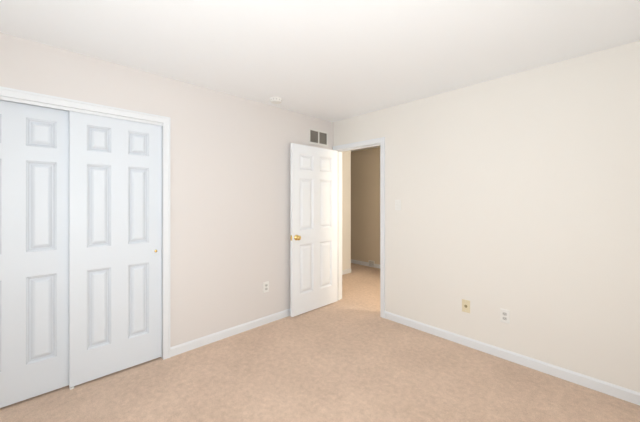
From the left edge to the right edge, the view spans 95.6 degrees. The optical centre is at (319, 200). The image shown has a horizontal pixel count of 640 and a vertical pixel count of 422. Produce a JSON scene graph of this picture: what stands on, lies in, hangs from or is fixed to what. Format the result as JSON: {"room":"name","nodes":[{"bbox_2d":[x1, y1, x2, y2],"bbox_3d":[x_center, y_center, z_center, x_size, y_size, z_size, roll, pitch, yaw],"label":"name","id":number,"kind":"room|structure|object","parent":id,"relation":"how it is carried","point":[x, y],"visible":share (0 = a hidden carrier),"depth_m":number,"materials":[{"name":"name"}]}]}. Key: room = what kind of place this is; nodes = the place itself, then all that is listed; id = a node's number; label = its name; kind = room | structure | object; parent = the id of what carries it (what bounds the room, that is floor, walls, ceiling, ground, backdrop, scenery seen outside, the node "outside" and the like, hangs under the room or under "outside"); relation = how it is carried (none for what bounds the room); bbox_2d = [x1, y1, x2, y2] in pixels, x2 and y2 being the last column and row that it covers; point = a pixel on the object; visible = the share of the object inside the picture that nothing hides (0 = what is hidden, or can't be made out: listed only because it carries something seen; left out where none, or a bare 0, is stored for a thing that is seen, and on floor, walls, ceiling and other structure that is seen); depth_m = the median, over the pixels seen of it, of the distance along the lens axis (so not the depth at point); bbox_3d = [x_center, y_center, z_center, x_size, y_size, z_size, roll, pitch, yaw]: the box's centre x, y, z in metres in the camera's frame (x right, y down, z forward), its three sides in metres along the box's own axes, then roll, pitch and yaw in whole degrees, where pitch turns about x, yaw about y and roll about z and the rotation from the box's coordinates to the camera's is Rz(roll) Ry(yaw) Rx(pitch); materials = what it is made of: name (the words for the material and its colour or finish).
{"room":"empty bedroom","nodes":[
{"label":"empty bedroom","id":0,"kind":"room"},
{"bbox_2d":[0,32,332,356],"bbox_3d":[-1.177,0.148,2.751,3.670,2.440,0.133,0,0,-44],"label":"wall","id":1,"kind":"structure","parent":0,"point":[229,204],"depth_m":2.80,"materials":[{"name":"white paint"}]},
{"bbox_2d":[0,100,68,407],"bbox_3d":[-2.049,0.349,1.944,0.617,2.005,0.040,0,0,-44],"label":"closet door","id":2,"kind":"structure","parent":1,"relation":"in","point":[34,251],"depth_m":2.00,"materials":[{"name":"white wood"}]},
{"bbox_2d":[0,86,169,359],"bbox_3d":[-1.823,0.323,2.124,1.310,2.090,0.141,0,0,-44],"label":"trim","id":3,"kind":"structure","parent":1,"relation":"attached to","point":[30,98],"depth_m":2.49,"materials":[{"name":"white wood"}]},
{"bbox_2d":[69,111,161,387],"bbox_3d":[-1.601,0.349,2.317,0.605,2.005,0.040,0,0,-44],"label":"closet door","id":4,"kind":"structure","parent":1,"relation":"in","point":[115,244],"depth_m":2.28,"materials":[{"name":"white wood"}]},
{"bbox_2d":[263,281,268,292],"bbox_3d":[-0.598,0.962,3.227,0.072,0.116,0.009,0,0,-44],"label":"outlet","id":5,"kind":"object","parent":1,"relation":"attached to","point":[265,286],"visible":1,"depth_m":3.22,"materials":[{"name":"white plastic"}]},
{"bbox_2d":[290,143,337,316],"bbox_3d":[-0.044,0.344,3.647,0.795,2.025,0.128,0,0,-44],"label":"entry door","id":6,"kind":"structure","parent":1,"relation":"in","point":[313,228],"depth_m":3.61,"materials":[{"name":"white wood"}]},
{"bbox_2d":[309,128,327,146],"bbox_3d":[-0.017,-0.821,3.783,0.341,0.193,0.012,0,0,-44],"label":"air vent","id":7,"kind":"object","parent":1,"relation":"in","point":[317,137],"visible":1,"depth_m":3.78,"materials":[{"name":"silver metal"}]},
{"bbox_2d":[0,263,639,421],"bbox_3d":[-0.216,1.398,3.447,6.020,0.060,6.620,0,0,-44],"label":"floor","id":8,"kind":"structure","parent":0,"point":[351,355],"depth_m":2.16,"materials":[{"name":"beige carpet"}]},
{"bbox_2d":[0,0,639,151],"bbox_3d":[-0.216,-1.112,3.447,6.020,0.080,6.620,0,0,-44],"label":"ceiling","id":9,"kind":"structure","parent":0,"point":[333,60],"depth_m":1.93,"materials":[{"name":"white paint"}]},
{"bbox_2d":[270,97,281,103],"bbox_3d":[-0.465,-1.051,3.067,0.134,0.042,0.134,0,0,-44],"label":"smoke detector","id":10,"kind":"object","parent":9,"relation":"attached to","point":[275,100],"visible":1,"depth_m":3.03,"materials":[{"name":"white plastic"}]},
{"bbox_2d":[342,150,350,269],"bbox_3d":[0.099,0.148,5.136,1.235,2.440,0.120,0,0,-44],"label":"wall","id":11,"kind":"structure","parent":0,"point":[346,209],"depth_m":5.43,"materials":[{"name":"white paint"}]},
{"bbox_2d":[342,268,350,274],"bbox_3d":[0.149,1.328,5.093,1.222,0.080,0.013,0,0,-44],"label":"baseboard","id":12,"kind":"structure","parent":11,"relation":"attached to","point":[346,271],"depth_m":5.42,"materials":[{"name":"white wood"}]},
{"bbox_2d":[351,147,379,264],"bbox_3d":[1.406,0.148,5.714,0.120,2.440,5.400,0,0,-44],"label":"wall","id":13,"kind":"structure","parent":0,"point":[365,205],"depth_m":6.10,"materials":[{"name":"beige paint"}]},
{"bbox_2d":[351,259,379,268],"bbox_3d":[1.358,1.328,5.668,0.013,0.080,5.400,0,0,-44],"label":"baseboard","id":14,"kind":"structure","parent":13,"relation":"attached to","point":[364,263],"depth_m":6.10,"materials":[{"name":"white wood"}]},
{"bbox_2d":[333,41,639,404],"bbox_3d":[1.078,0.148,3.131,0.133,2.440,4.370,0,0,-44],"label":"wall","id":15,"kind":"structure","parent":0,"point":[517,195],"depth_m":2.39,"materials":[{"name":"white paint"}]},
{"bbox_2d":[332,137,384,317],"bbox_3d":[0.508,0.316,3.729,0.157,2.105,0.846,0,0,-44],"label":"door frame","id":16,"kind":"structure","parent":15,"relation":"attached to","point":[380,142],"depth_m":3.43,"materials":[{"name":"white wood"}]},
{"bbox_2d":[462,299,469,312],"bbox_3d":[1.372,0.996,2.735,0.018,0.116,0.072,0,0,-44],"label":"outlet","id":17,"kind":"object","parent":15,"relation":"attached to","point":[465,305],"visible":1,"depth_m":2.73,"materials":[{"name":"beige plastic"}]},
{"bbox_2d":[500,308,509,323],"bbox_3d":[1.596,0.999,2.508,0.009,0.116,0.072,0,0,-44],"label":"outlet","id":18,"kind":"object","parent":15,"relation":"attached to","point":[504,315],"visible":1,"depth_m":2.50,"materials":[{"name":"white plastic"}]}
]}

